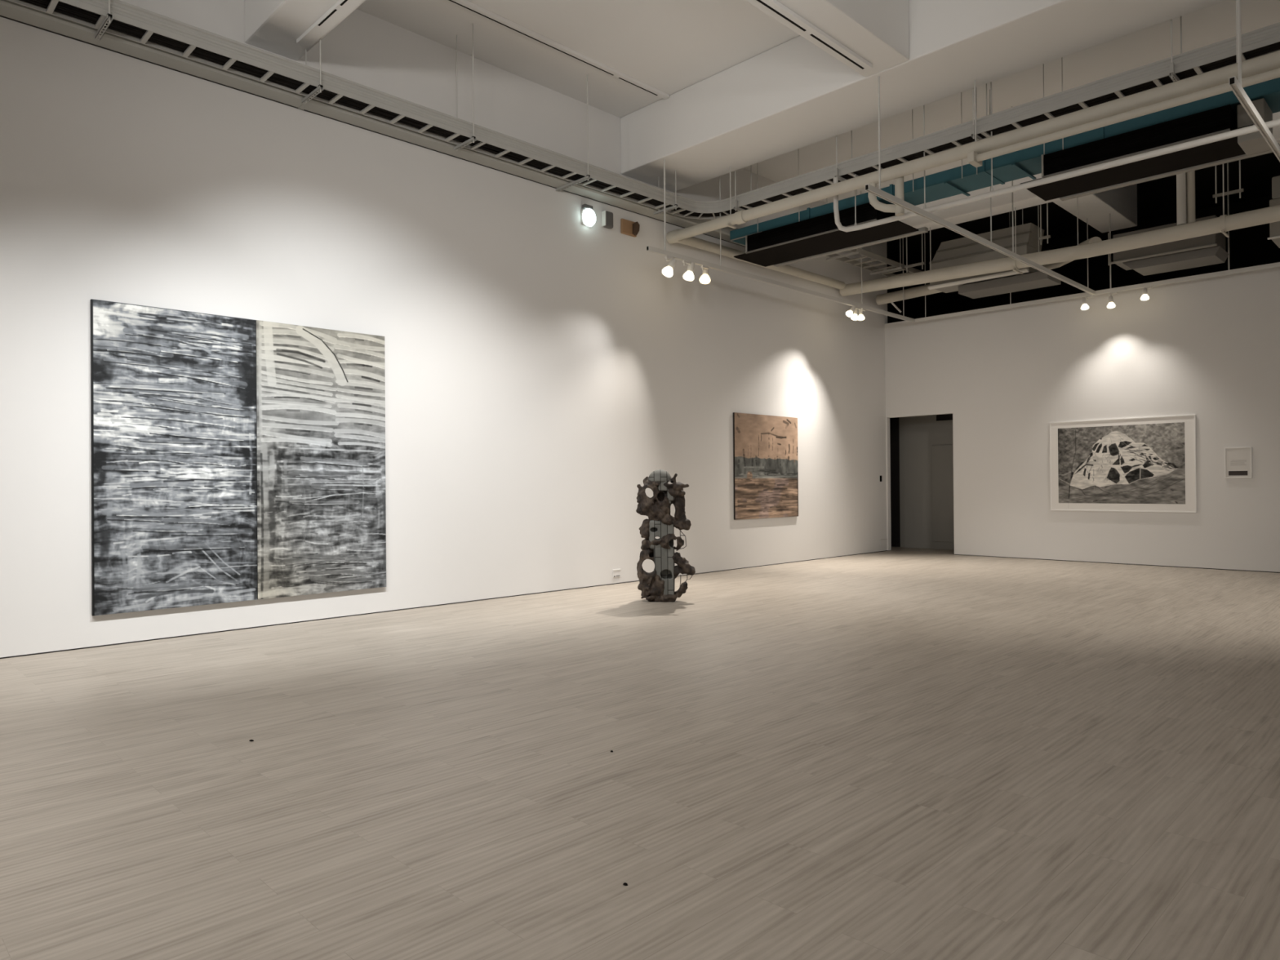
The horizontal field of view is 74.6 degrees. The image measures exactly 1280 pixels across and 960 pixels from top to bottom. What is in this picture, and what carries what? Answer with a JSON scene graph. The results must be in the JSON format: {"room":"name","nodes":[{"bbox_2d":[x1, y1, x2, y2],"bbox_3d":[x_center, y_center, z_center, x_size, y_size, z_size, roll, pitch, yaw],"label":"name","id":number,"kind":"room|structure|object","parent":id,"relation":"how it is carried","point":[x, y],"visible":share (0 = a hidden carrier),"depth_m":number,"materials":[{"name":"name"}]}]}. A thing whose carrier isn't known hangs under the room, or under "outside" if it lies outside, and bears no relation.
{"room":"museum","nodes":[
{"label":"museum","id":0,"kind":"room"},
{"bbox_2d":[0,0,887,657],"bbox_3d":[-3.082,-1.976,10.116,23.840,7.078,0.150,0,0,-45],"label":"wall","id":1,"kind":"structure","parent":0,"point":[541,363],"depth_m":10.45,"materials":[{"name":"white paint"}]},
{"bbox_2d":[90,298,257,615],"bbox_3d":[-4.630,-0.215,8.426,1.495,2.978,0.046,0,0,-45],"label":"abstract painting","id":2,"kind":"object","parent":1,"relation":"attached to","point":[173,392],"visible":1,"depth_m":8.36,"materials":[{"name":"fabric"}]},
{"bbox_2d":[255,320,386,599],"bbox_3d":[-3.567,-0.218,9.476,1.480,2.978,0.046,0,0,-45],"label":"abstract painting","id":3,"kind":"object","parent":1,"relation":"attached to","point":[321,496],"visible":1,"depth_m":9.42,"materials":[{"name":"fabric"}]},
{"bbox_2d":[0,550,888,658],"bbox_3d":[-3.052,1.569,10.068,23.800,0.012,0.096,0,0,-45],"label":"baseboard","id":4,"kind":"structure","parent":1,"relation":"attached to","point":[885,550],"depth_m":9.60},
{"bbox_2d":[581,204,595,226],"bbox_3d":[-0.748,-3.850,12.244,0.236,0.314,0.136,0,0,-45],"label":"emergency light","id":5,"kind":"object","parent":1,"relation":"attached to","point":[588,215],"visible":1,"depth_m":12.19,"materials":[{"name":"white plastic"}]},
{"bbox_2d":[601,210,613,228],"bbox_3d":[-0.481,-3.888,12.541,0.173,0.240,0.086,0,0,-45],"label":"sensor box","id":6,"kind":"object","parent":1,"relation":"attached to","point":[606,216],"visible":1,"depth_m":12.50,"materials":[{"name":"grey plastic"}]},
{"bbox_2d":[612,568,621,577],"bbox_3d":[-0.349,1.406,12.654,0.162,0.122,0.018,0,0,-45],"label":"power outlet","id":7,"kind":"object","parent":1,"relation":"attached to","point":[616,572],"visible":1,"depth_m":12.65,"materials":[{"name":"white paint"}]},
{"bbox_2d":[620,218,639,236],"bbox_3d":[-0.152,-3.866,12.868,0.335,0.225,0.083,0,0,-45],"label":"fire alarm","id":8,"kind":"object","parent":1,"relation":"attached to","point":[628,228],"visible":1,"depth_m":12.86,"materials":[{"name":"orange plastic"}]},
{"bbox_2d":[733,412,798,519],"bbox_3d":[2.315,-0.244,15.294,1.900,1.870,0.034,0,0,-45],"label":"landscape painting","id":9,"kind":"object","parent":1,"relation":"attached to","point":[766,457],"visible":1,"depth_m":15.22,"materials":[{"name":"brown fabric"}]},
{"bbox_2d":[880,538,887,546],"bbox_3d":[5.288,1.366,18.223,0.290,0.168,0.016,0,0,-45],"label":"access panel","id":10,"kind":"object","parent":1,"relation":"attached to","point":[882,542],"visible":1,"depth_m":18.23,"materials":[{"name":"white paint"}]},
{"bbox_2d":[0,546,1279,959],"bbox_3d":[3.396,1.564,6.173,27.500,0.120,19.500,0,0,-45],"label":"floor","id":11,"kind":"structure","parent":0,"point":[899,753],"depth_m":4.28,"materials":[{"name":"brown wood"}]},
{"bbox_2d":[635,469,695,602],"bbox_3d":[0.325,0.708,10.825,0.752,1.689,0.459,0,0,0],"label":"sculpture","id":12,"kind":"object","parent":11,"relation":"on","point":[657,585],"visible":1,"depth_m":10.68,"materials":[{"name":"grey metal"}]},
{"bbox_2d":[356,0,1279,269],"bbox_3d":[3.338,-5.686,6.209,27.500,0.200,19.500,0,0,-45],"label":"ceiling","id":13,"kind":"structure","parent":0,"point":[670,46],"depth_m":11.08,"materials":[{"name":"white paint"}]},
{"bbox_2d":[244,0,365,60],"bbox_3d":[1.962,-5.161,3.086,0.570,0.859,17.000,0,0,-45],"label":"ceiling beam","id":14,"kind":"structure","parent":13,"relation":"attached to","point":[275,26],"depth_m":8.65,"materials":[{"name":"white paint"}]},
{"bbox_2d":[296,0,363,48],"bbox_3d":[-1.631,-4.659,6.946,0.140,0.046,5.550,0,0,-45],"label":"track","id":15,"kind":"object","parent":14,"relation":"attached to","point":[341,8],"visible":1,"depth_m":8.47,"materials":[{"name":"white paint"}]},
{"bbox_2d":[0,0,745,247],"bbox_3d":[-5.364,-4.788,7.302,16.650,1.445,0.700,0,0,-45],"label":"cable tray","id":16,"kind":"object","parent":13,"relation":"hanging from","point":[119,18],"visible":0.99,"depth_m":9.06,"materials":[{"name":"paint"}]},
{"bbox_2d":[448,0,669,99],"bbox_3d":[-2.554,-5.500,9.172,8.280,0.046,0.090,0,0,-45],"label":"track","id":17,"kind":"object","parent":13,"relation":"attached to","point":[466,4],"visible":1,"depth_m":10.62,"materials":[{"name":"white paint"}]},
{"bbox_2d":[646,159,915,322],"bbox_3d":[2.918,-4.411,14.776,7.924,2.256,0.045,0,0,-45],"label":"track","id":18,"kind":"object","parent":13,"relation":"hanging from","point":[657,251],"visible":0.9,"depth_m":13.73,"materials":[{"name":"white metal"}]},
{"bbox_2d":[662,255,676,277],"bbox_3d":[0.424,-3.130,12.359,0.226,0.291,0.174,0,0,-45],"label":"track spotlight","id":19,"kind":"object","parent":18,"relation":"hanging from","point":[667,271],"visible":1,"depth_m":12.30,"materials":[{"name":"beige"}]},
{"bbox_2d":[682,260,694,280],"bbox_3d":[0.709,-3.153,12.629,0.252,0.296,0.175,0,0,-45],"label":"track spotlight","id":20,"kind":"object","parent":18,"relation":"hanging from","point":[688,275],"visible":1,"depth_m":12.60,"materials":[{"name":"beige"}]},
{"bbox_2d":[699,265,710,284],"bbox_3d":[0.991,-3.173,12.916,0.191,0.295,0.174,0,0,-28],"label":"track spotlight","id":21,"kind":"object","parent":18,"relation":"hanging from","point":[704,278],"visible":1,"depth_m":12.88,"materials":[{"name":"white"}]},
{"bbox_2d":[845,306,857,317],"bbox_3d":[3.992,-3.183,15.871,0.245,0.224,0.152,0,0,-45],"label":"track spotlight","id":22,"kind":"object","parent":18,"relation":"hanging from","point":[849,313],"visible":1,"depth_m":15.81,"materials":[{"name":"beige"}]},
{"bbox_2d":[850,306,861,320],"bbox_3d":[4.102,-3.162,15.981,0.214,0.248,0.142,0,0,-45],"label":"track spotlight","id":23,"kind":"object","parent":18,"relation":"hanging from","point":[855,317],"visible":1,"depth_m":15.94,"materials":[{"name":"beige"}]},
{"bbox_2d":[857,308,866,320],"bbox_3d":[4.250,-3.186,16.118,0.171,0.243,0.142,0,0,-45],"label":"track spotlight","id":24,"kind":"object","parent":18,"relation":"hanging from","point":[860,317],"visible":0.93,"depth_m":16.08,"materials":[{"name":"beige"}]},
{"bbox_2d":[745,0,909,76],"bbox_3d":[1.076,-5.131,7.896,4.930,0.855,0.560,0,0,-45],"label":"ceiling beam","id":25,"kind":"structure","parent":13,"relation":"attached to","point":[877,31],"depth_m":8.94,"materials":[{"name":"white paint"}]},
{"bbox_2d":[755,0,872,71],"bbox_3d":[0.938,-4.679,7.902,4.660,0.046,0.100,0,0,-45],"label":"track","id":26,"kind":"object","parent":25,"relation":"attached to","point":[775,6],"visible":1,"depth_m":8.77,"materials":[{"name":"white paint"}]},
{"bbox_2d":[825,189,922,276],"bbox_3d":[4.593,-4.839,16.397,3.200,1.410,0.670,0,0,-45],"label":"cable tray","id":27,"kind":"object","parent":13,"relation":"hanging from","point":[900,267],"visible":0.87,"depth_m":16.29,"materials":[{"name":"metal"}]},
{"bbox_2d":[904,233,924,272],"bbox_3d":[5.324,-4.805,16.297,0.040,1.490,0.400,0,0,-45],"label":"hanger","id":28,"kind":"object","parent":13,"relation":"hanging from","point":[922,263],"visible":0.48,"depth_m":16.29,"materials":[{"name":"metal"}]},
{"bbox_2d":[620,0,1226,191],"bbox_3d":[6.092,-5.173,7.165,1.180,0.859,17.000,0,0,-45],"label":"ceiling beam","id":29,"kind":"structure","parent":13,"relation":"attached to","point":[793,95],"depth_m":10.37,"materials":[{"name":"white paint"}]},
{"bbox_2d":[666,0,1279,289],"bbox_3d":[6.554,-4.276,10.720,5.070,0.906,12.425,0,0,-45],"label":"pipe","id":30,"kind":"object","parent":29,"relation":"hanging from","point":[1270,61],"visible":0.85,"depth_m":9.92,"materials":[{"name":"beige paint"}]},
{"bbox_2d":[867,176,904,216],"bbox_3d":[3.149,-3.621,10.750,0.451,0.500,0.125,-1,0,29],"label":"pipe","id":31,"kind":"object","parent":30,"relation":"attached to","point":[899,182],"visible":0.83,"depth_m":10.67,"materials":[{"name":"beige paint"}]},
{"bbox_2d":[967,67,1279,167],"bbox_3d":[6.527,-3.793,7.212,0.240,0.115,7.480,0,0,-45],"label":"drain pipe","id":32,"kind":"object","parent":30,"relation":"attached to","point":[975,159],"visible":1,"depth_m":8.70,"materials":[{"name":"beige paint"}]},
{"bbox_2d":[676,16,1279,219],"bbox_3d":[4.934,-4.860,9.291,0.800,1.445,11.658,0,0,-45],"label":"cable tray","id":33,"kind":"object","parent":13,"relation":"hanging from","point":[1265,40],"visible":0.74,"depth_m":9.82,"materials":[{"name":"paint"}]},
{"bbox_2d":[865,75,1094,294],"bbox_3d":[5.354,-4.442,12.323,7.804,2.256,0.045,0,0,-45],"label":"track","id":34,"kind":"object","parent":13,"relation":"hanging from","point":[870,188],"visible":0.86,"depth_m":11.33,"materials":[{"name":"white metal"}]},
{"bbox_2d":[927,204,1061,298],"bbox_3d":[6.475,-4.528,15.538,0.830,2.070,2.188,0,0,-45],"label":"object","id":35,"kind":"object","parent":13,"relation":"hanging from","point":[962,251],"visible":0.7,"depth_m":15.27,"materials":[{"name":"metal"}]},
{"bbox_2d":[932,222,1044,261],"bbox_3d":[6.423,-4.317,15.591,0.630,0.370,1.860,0,0,-45],"label":"hood","id":36,"kind":"object","parent":35,"relation":"attached to","point":[948,251],"depth_m":15.21,"materials":[{"name":"metal"}]},
{"bbox_2d":[729,57,1279,245],"bbox_3d":[6.001,-4.815,10.005,0.740,1.545,12.175,0,0,-45],"label":"duct","id":37,"kind":"object","parent":13,"relation":"hanging from","point":[1025,162],"visible":0.61,"depth_m":11.03,"materials":[{"name":"paint"}]},
{"bbox_2d":[733,202,928,266],"bbox_3d":[2.924,-3.939,13.255,0.995,0.494,2.940,0,0,-45],"label":"ceiling baffle","id":38,"kind":"object","parent":37,"relation":"attached to","point":[820,236],"visible":0.76,"depth_m":13.06,"materials":[{"name":"black paint"}]},
{"bbox_2d":[1020,104,1279,200],"bbox_3d":[6.044,-3.896,10.095,0.995,0.327,2.520,0,0,-45],"label":"ceiling baffle","id":39,"kind":"object","parent":37,"relation":"attached to","point":[1222,119],"visible":0.89,"depth_m":9.92,"materials":[{"name":"black paint"}]},
{"bbox_2d":[1237,97,1272,155],"bbox_3d":[6.730,-3.857,9.184,0.500,0.420,0.240,0,0,-45],"label":"duct","id":40,"kind":"object","parent":39,"relation":"attached to","point":[1252,143],"visible":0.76,"depth_m":9.06,"materials":[{"name":"metal"}]},
{"bbox_2d":[1038,203,1050,244],"bbox_3d":[6.957,-4.817,14.459,0.040,1.510,0.190,0,0,-45],"label":"hanger","id":41,"kind":"object","parent":13,"relation":"hanging from","point":[1047,237],"visible":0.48,"depth_m":14.45,"materials":[{"name":"metal"}]},
{"bbox_2d":[833,81,1279,231],"bbox_3d":[6.051,-4.516,8.173,0.251,2.161,9.503,0,0,-45],"label":"conduit","id":42,"kind":"object","parent":13,"relation":"hanging from","point":[1276,122],"visible":0.93,"depth_m":9.67,"materials":[{"name":"white metal"}]},
{"bbox_2d":[898,111,1279,231],"bbox_3d":[9.930,-5.184,10.956,0.450,0.859,17.000,0,0,-45],"label":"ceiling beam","id":43,"kind":"structure","parent":13,"relation":"attached to","point":[1024,198],"depth_m":14.68,"materials":[{"name":"white paint"}]},
{"bbox_2d":[839,164,1279,296],"bbox_3d":[8.653,-4.184,12.425,0.407,1.106,12.904,0,0,-45],"label":"pipe","id":44,"kind":"object","parent":43,"relation":"hanging from","point":[1223,224],"visible":0.84,"depth_m":13.65,"materials":[{"name":"beige paint"}]},
{"bbox_2d":[1176,170,1195,225],"bbox_3d":[8.270,-4.302,12.720,0.239,0.861,0.124,-1,0,14],"label":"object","id":45,"kind":"object","parent":44,"relation":"on","point":[1185,182],"visible":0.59,"depth_m":12.68,"materials":[{"name":"beige paint"}]},
{"bbox_2d":[1053,183,1137,232],"bbox_3d":[8.131,-5.152,14.948,2.600,0.855,0.610,0,0,-45],"label":"ceiling beam","id":46,"kind":"structure","parent":13,"relation":"attached to","point":[1121,202],"depth_m":14.97,"materials":[{"name":"white paint"}]},
{"bbox_2d":[915,162,1279,322],"bbox_3d":[9.996,-4.475,13.211,0.045,2.256,12.129,0,0,-45],"label":"track","id":47,"kind":"object","parent":13,"relation":"hanging from","point":[1228,272],"visible":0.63,"depth_m":14.88,"materials":[{"name":"white metal"}]},
{"bbox_2d":[1080,294,1093,310],"bbox_3d":[8.029,-3.189,15.096,0.228,0.266,0.133,0,0,-30],"label":"track spotlight","id":48,"kind":"object","parent":47,"relation":"hanging from","point":[1084,307],"visible":1,"depth_m":15.06,"materials":[{"name":"beige"}]},
{"bbox_2d":[1106,291,1117,308],"bbox_3d":[8.314,-3.173,14.788,0.219,0.305,0.134,0,0,-45],"label":"track spotlight","id":49,"kind":"object","parent":47,"relation":"hanging from","point":[1111,304],"visible":1,"depth_m":14.74,"materials":[{"name":"beige"}]},
{"bbox_2d":[1140,285,1151,300],"bbox_3d":[8.686,-3.205,14.418,0.209,0.250,0.143,0,0,-45],"label":"track spotlight","id":50,"kind":"object","parent":47,"relation":"hanging from","point":[1144,296],"visible":1,"depth_m":14.37,"materials":[{"name":"beige"}]},
{"bbox_2d":[1107,215,1228,275],"bbox_3d":[8.633,-3.819,13.761,0.760,0.660,1.560,0,0,-45],"label":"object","id":51,"kind":"object","parent":13,"relation":"hanging from","point":[1211,249],"visible":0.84,"depth_m":13.52,"materials":[{"name":"metal"}]},
{"bbox_2d":[1122,246,1228,275],"bbox_3d":[8.744,-3.555,13.727,0.650,0.130,1.360,0,0,-45],"label":"hood","id":52,"kind":"object","parent":51,"relation":"attached to","point":[1211,255],"depth_m":13.54,"materials":[{"name":"metal"}]},
{"bbox_2d":[1212,160,1243,203],"bbox_3d":[8.808,-4.892,12.585,0.040,1.410,0.380,0,0,-45],"label":"hanger","id":53,"kind":"object","parent":13,"relation":"hanging from","point":[1240,190],"visible":0.48,"depth_m":12.55,"materials":[{"name":"metal"}]},
{"bbox_2d":[1228,0,1279,161],"bbox_3d":[7.778,-4.474,9.847,7.834,2.256,0.045,0,0,-45],"label":"track","id":54,"kind":"object","parent":13,"relation":"hanging from","point":[1234,84],"visible":1,"depth_m":7.46,"materials":[{"name":"white metal"}]},
{"bbox_2d":[898,414,954,550],"bbox_3d":[7.180,-0.069,17.521,1.160,3.200,4.300,0,0,-45],"label":"wall","id":55,"kind":"structure","parent":0,"point":[917,434],"depth_m":19.03,"materials":[{"name":"grey paint"}]},
{"bbox_2d":[889,417,900,546],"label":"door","id":56,"kind":"structure","parent":55,"relation":"in","point":[894,422],"depth_m":19.48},
{"bbox_2d":[931,444,954,542],"bbox_3d":[6.892,0.293,18.434,0.023,2.150,1.010,0,0,-45],"label":"door","id":57,"kind":"structure","parent":55,"relation":"in","point":[942,455],"depth_m":18.61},
{"bbox_2d":[936,413,952,421],"bbox_3d":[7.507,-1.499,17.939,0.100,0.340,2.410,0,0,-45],"label":"door closer","id":58,"kind":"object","parent":55,"relation":"attached to","point":[946,416],"depth_m":18.62,"materials":[{"name":"black metal"}]},
{"bbox_2d":[875,236,1102,312],"bbox_3d":[6.608,-3.817,16.075,0.783,0.616,4.624,0,0,-35],"label":"duct","id":59,"kind":"object","parent":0,"point":[921,291],"visible":0.43,"depth_m":17.13,"materials":[{"name":"beige paint"}]},
{"bbox_2d":[884,195,1279,572],"bbox_3d":[11.806,-2.065,14.631,3.930,7.090,19.650,0,0,-45],"label":"wall","id":60,"kind":"structure","parent":0,"point":[1208,348],"depth_m":15.55,"materials":[{"name":"white paint"}]},
{"bbox_2d":[954,554,1279,573],"bbox_3d":[11.938,1.459,11.785,0.096,0.012,15.480,0,0,-45],"label":"baseboard","id":61,"kind":"structure","parent":60,"relation":"attached to","point":[954,554],"depth_m":15.03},
{"bbox_2d":[1048,414,1196,512],"bbox_3d":[8.598,-0.267,15.068,0.025,1.671,2.359,0,0,-45],"label":"framed drawing","id":62,"kind":"object","parent":60,"relation":"attached to","point":[1139,464],"visible":1,"depth_m":14.99,"materials":[{"name":"grey"}]},
{"bbox_2d":[1224,446,1252,478],"bbox_3d":[9.842,-0.285,13.812,0.021,0.512,0.367,0,0,-45],"label":"text panel","id":63,"kind":"object","parent":60,"relation":"attached to","point":[1237,460],"visible":1,"depth_m":13.80,"materials":[{"name":"grey paper"}]},
{"bbox_2d":[1267,175,1279,248],"bbox_3d":[10.092,-4.009,12.084,0.840,0.920,1.600,0,0,-45],"label":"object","id":64,"kind":"object","parent":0,"point":[1274,227],"visible":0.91,"depth_m":12.33,"materials":[{"name":"metal"}]},
{"bbox_2d":[1271,175,1279,199],"bbox_3d":[10.121,-4.304,12.082,0.800,0.330,1.550,0,0,-45],"label":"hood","id":65,"kind":"object","parent":64,"relation":"attached to","point":[1276,180],"depth_m":12.31,"materials":[{"name":"metal"}]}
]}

